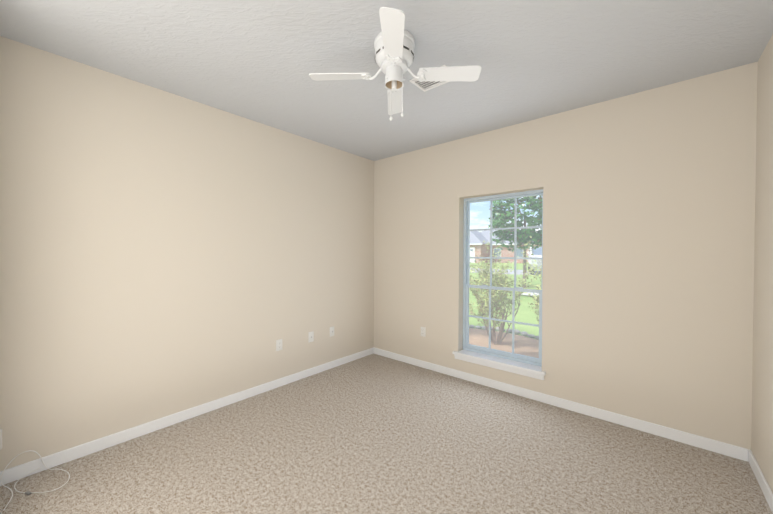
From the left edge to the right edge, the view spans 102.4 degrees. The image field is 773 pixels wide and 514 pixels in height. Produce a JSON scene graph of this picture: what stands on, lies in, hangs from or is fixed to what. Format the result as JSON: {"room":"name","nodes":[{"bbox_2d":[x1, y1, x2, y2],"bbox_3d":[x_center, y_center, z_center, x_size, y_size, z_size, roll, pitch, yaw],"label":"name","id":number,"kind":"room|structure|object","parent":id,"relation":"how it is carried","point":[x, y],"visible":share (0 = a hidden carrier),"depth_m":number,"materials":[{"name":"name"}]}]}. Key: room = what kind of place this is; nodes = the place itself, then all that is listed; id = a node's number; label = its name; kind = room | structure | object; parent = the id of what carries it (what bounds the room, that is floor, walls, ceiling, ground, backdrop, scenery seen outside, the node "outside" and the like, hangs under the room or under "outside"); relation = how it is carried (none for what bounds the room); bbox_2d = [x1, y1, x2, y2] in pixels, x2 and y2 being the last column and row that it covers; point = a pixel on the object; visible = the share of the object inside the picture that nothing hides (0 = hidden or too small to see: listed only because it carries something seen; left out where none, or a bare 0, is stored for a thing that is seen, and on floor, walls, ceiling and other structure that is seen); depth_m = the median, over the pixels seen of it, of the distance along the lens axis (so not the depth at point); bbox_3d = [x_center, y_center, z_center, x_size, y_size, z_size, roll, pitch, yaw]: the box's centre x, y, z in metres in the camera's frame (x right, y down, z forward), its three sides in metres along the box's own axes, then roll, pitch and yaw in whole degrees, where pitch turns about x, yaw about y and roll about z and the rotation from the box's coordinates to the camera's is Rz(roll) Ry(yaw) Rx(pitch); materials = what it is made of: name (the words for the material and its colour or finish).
{"room":"bedroom","nodes":[
{"label":"bedroom","id":0,"kind":"room"},
{"bbox_2d":[0,36,373,470],"bbox_3d":[-1.360,0.017,3.209,0.200,2.740,3.393,1,1,41],"label":"wall","id":1,"kind":"structure","parent":0,"point":[163,253],"depth_m":2.46,"materials":[{"name":"beige paint"}]},
{"bbox_2d":[0,429,1,449],"bbox_3d":[-2.363,1.114,1.879,0.028,0.118,0.050,1,1,41],"label":"outlet","id":2,"kind":"object","parent":1,"relation":"attached to","point":[0,439],"visible":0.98,"depth_m":1.89,"materials":[{"name":"white plastic"}]},
{"bbox_2d":[0,347,373,485],"bbox_3d":[-1.284,1.344,3.155,0.013,0.088,3.393,1,1,41],"label":"baseboard","id":3,"kind":"structure","parent":1,"relation":"attached to","point":[15,473],"depth_m":2.47,"materials":[{"name":"white wood"}]},
{"bbox_2d":[276,339,281,350],"bbox_3d":[-1.143,0.940,3.317,0.007,0.118,0.072,1,1,41],"label":"electrical outlet","id":4,"kind":"object","parent":1,"relation":"attached to","point":[279,345],"visible":1,"depth_m":3.31,"materials":[{"name":"white plastic"}]},
{"bbox_2d":[308,331,313,342],"bbox_3d":[-0.874,0.932,3.623,0.016,0.118,0.072,1,1,41],"label":"outlet","id":5,"kind":"object","parent":1,"relation":"attached to","point":[310,336],"visible":1,"depth_m":3.62,"materials":[{"name":"white plastic"}]},
{"bbox_2d":[330,326,333,336],"bbox_3d":[-0.672,0.926,3.860,0.016,0.118,0.072,1,1,41],"label":"outlet","id":6,"kind":"object","parent":1,"relation":"attached to","point":[331,331],"visible":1,"depth_m":3.85,"materials":[{"name":"white plastic"}]},
{"bbox_2d":[0,354,771,513],"bbox_3d":[0.059,1.466,2.007,3.948,0.120,3.793,1,1,41],"label":"floor","id":7,"kind":"structure","parent":0,"point":[373,434],"depth_m":2.12,"materials":[{"name":"carpet"}]},
{"bbox_2d":[0,450,69,510],"bbox_3d":[-2.147,1.315,1.904,0.301,0.166,0.285,1,1,41],"label":"cord","id":8,"kind":"object","parent":7,"relation":"on","point":[26,474],"visible":1,"depth_m":1.90,"materials":[{"name":"white plastic"}]},
{"bbox_2d":[0,0,772,160],"bbox_3d":[0.069,-1.394,1.974,3.948,0.120,3.793,1,1,41],"label":"ceiling","id":9,"kind":"structure","parent":0,"point":[259,61],"depth_m":2.02,"materials":[{"name":"white paint"}]},
{"bbox_2d":[309,7,480,120],"bbox_3d":[0.048,-1.096,1.930,0.805,0.474,0.805,0,1,-42],"label":"fan","id":10,"kind":"object","parent":9,"relation":"hanging from","point":[394,43],"visible":1,"depth_m":1.88,"materials":[{"name":"white plastic"}]},
{"bbox_2d":[409,65,449,91],"bbox_3d":[0.355,-1.332,2.331,0.305,0.010,0.205,1,1,41],"label":"ceiling vent","id":11,"kind":"object","parent":9,"relation":"in","point":[424,86],"visible":0.46,"depth_m":2.39,"materials":[{"name":"white metal"}]},
{"bbox_2d":[374,62,757,449],"bbox_3d":[1.232,0.025,3.355,3.948,2.740,0.200,1,1,41],"label":"wall","id":12,"kind":"structure","parent":0,"point":[648,252],"depth_m":2.61,"materials":[{"name":"beige paint"}]},
{"bbox_2d":[421,327,425,336],"bbox_3d":[0.457,0.936,3.890,0.072,0.118,0.007,1,1,41],"label":"outlet","id":13,"kind":"object","parent":12,"relation":"attached to","point":[423,331],"visible":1,"depth_m":3.88,"materials":[{"name":"white plastic"}]},
{"bbox_2d":[452,350,545,379],"bbox_3d":[1.183,1.135,3.327,0.980,0.085,0.160,1,1,41],"label":"window sill","id":14,"kind":"structure","parent":12,"relation":"attached to","point":[521,368],"depth_m":3.25,"materials":[{"name":"white wood"}]},
{"bbox_2d":[463,189,542,366],"bbox_3d":[1.264,0.207,3.395,0.885,1.770,0.080,1,1,41],"label":"window","id":15,"kind":"structure","parent":12,"relation":"in","point":[513,356],"depth_m":3.45,"materials":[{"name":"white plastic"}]},
{"bbox_2d":[374,348,747,461],"bbox_3d":[1.158,1.351,3.289,3.522,0.088,0.013,1,1,41],"label":"baseboard","id":16,"kind":"structure","parent":12,"relation":"attached to","point":[727,449],"depth_m":2.73,"materials":[{"name":"white wood"}]},
{"bbox_2d":[751,34,772,492],"bbox_3d":[1.487,0.055,0.772,0.200,2.740,3.393,1,1,41],"label":"wall","id":17,"kind":"structure","parent":0,"point":[762,416],"depth_m":1.94,"materials":[{"name":"beige paint"}]},
{"bbox_2d":[748,449,772,513],"bbox_3d":[1.401,1.380,0.856,0.013,0.088,3.393,1,1,41],"label":"baseboard","id":18,"kind":"structure","parent":17,"relation":"attached to","point":[762,481],"depth_m":1.89,"materials":[{"name":"white wood"}]},
{"label":"outside","id":19,"kind":"structure","parent":0,"visible":0},
{"bbox_2d":[469,272,541,338],"bbox_3d":[-1.523,1.366,18.261,160.000,0.300,18.740,1,1,41],"label":"lawn","id":20,"kind":"structure","parent":19,"point":[525,314],"depth_m":9.40,"materials":[{"name":"green plant"}]},
{"bbox_2d":[469,325,538,339],"bbox_3d":[2.709,1.610,6.289,10.183,0.110,0.818,1,1,41],"label":"edging stones","id":21,"kind":"object","parent":20,"relation":"on","point":[517,332],"depth_m":6.68},
{"bbox_2d":[469,328,538,357],"bbox_3d":[1.796,1.657,5.228,10.000,0.033,3.238,1,1,41],"label":"mulch bed","id":22,"kind":"object","parent":20,"relation":"on","point":[525,346],"depth_m":5.93,"materials":[{"name":"brown soil"}]},
{"bbox_2d":[470,264,480,281],"bbox_3d":[1.222,0.847,6.656,1.719,1.540,1.701,1,1,41],"label":"bush","id":23,"kind":"object","parent":22,"relation":"on","point":[474,274],"depth_m":6.38,"materials":[{"name":"green plant"}]},
{"bbox_2d":[469,236,541,343],"bbox_3d":[1.976,0.624,5.915,1.701,2.008,1.509,1,1,41],"label":"bush","id":24,"kind":"object","parent":22,"relation":"on","point":[501,281],"depth_m":5.72,"materials":[{"name":"green plant"}]},
{"bbox_2d":[524,265,541,323],"bbox_3d":[3.075,0.702,5.079,1.567,1.882,1.630,1,1,41],"label":"bush","id":25,"kind":"object","parent":22,"relation":"on","point":[535,297],"depth_m":5.45,"materials":[{"name":"green plant"}]},
{"bbox_2d":[487,195,541,287],"bbox_3d":[6.161,-1.136,13.971,3.384,5.090,4.196,1,1,41],"label":"magnolia tree","id":26,"kind":"object","parent":20,"relation":"on","point":[501,217],"depth_m":13.41,"materials":[{"name":"green plant"}]},
{"bbox_2d":[521,292,538,295],"bbox_3d":[9.395,1.499,9.411,9.900,0.026,1.400,1,1,41],"label":"walkway","id":27,"kind":"structure","parent":20,"relation":"on","point":[531,294],"depth_m":12.04,"materials":[{"name":"white concrete"}]},
{"bbox_2d":[470,268,540,275],"bbox_3d":[6.855,1.170,28.041,160.000,0.050,6.999,1,1,41],"label":"street","id":28,"kind":"structure","parent":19,"point":[518,272],"depth_m":25.26,"materials":[{"name":"grey asphalt"}]},
{"bbox_2d":[528,247,541,273],"bbox_3d":[11.705,0.238,23.076,2.280,1.944,5.950,0,1,23],"label":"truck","id":29,"kind":"object","parent":28,"relation":"on","point":[537,252],"depth_m":21.66,"materials":[{"name":"white paint"}]},
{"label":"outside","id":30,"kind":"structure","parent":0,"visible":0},
{"bbox_2d":[470,263,539,269],"bbox_3d":[52.715,0.715,81.586,160.000,0.050,134.000,1,1,41],"label":"lawn","id":31,"kind":"structure","parent":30,"point":[519,266],"depth_m":37.97,"materials":[{"name":"green plant"}]},
{"bbox_2d":[470,227,541,262],"bbox_3d":[19.049,-2.166,53.759,14.900,6.097,14.930,1,1,41],"label":"house","id":32,"kind":"structure","parent":31,"relation":"on","point":[477,239],"depth_m":49.15,"materials":[{"name":"brick"}]}
]}

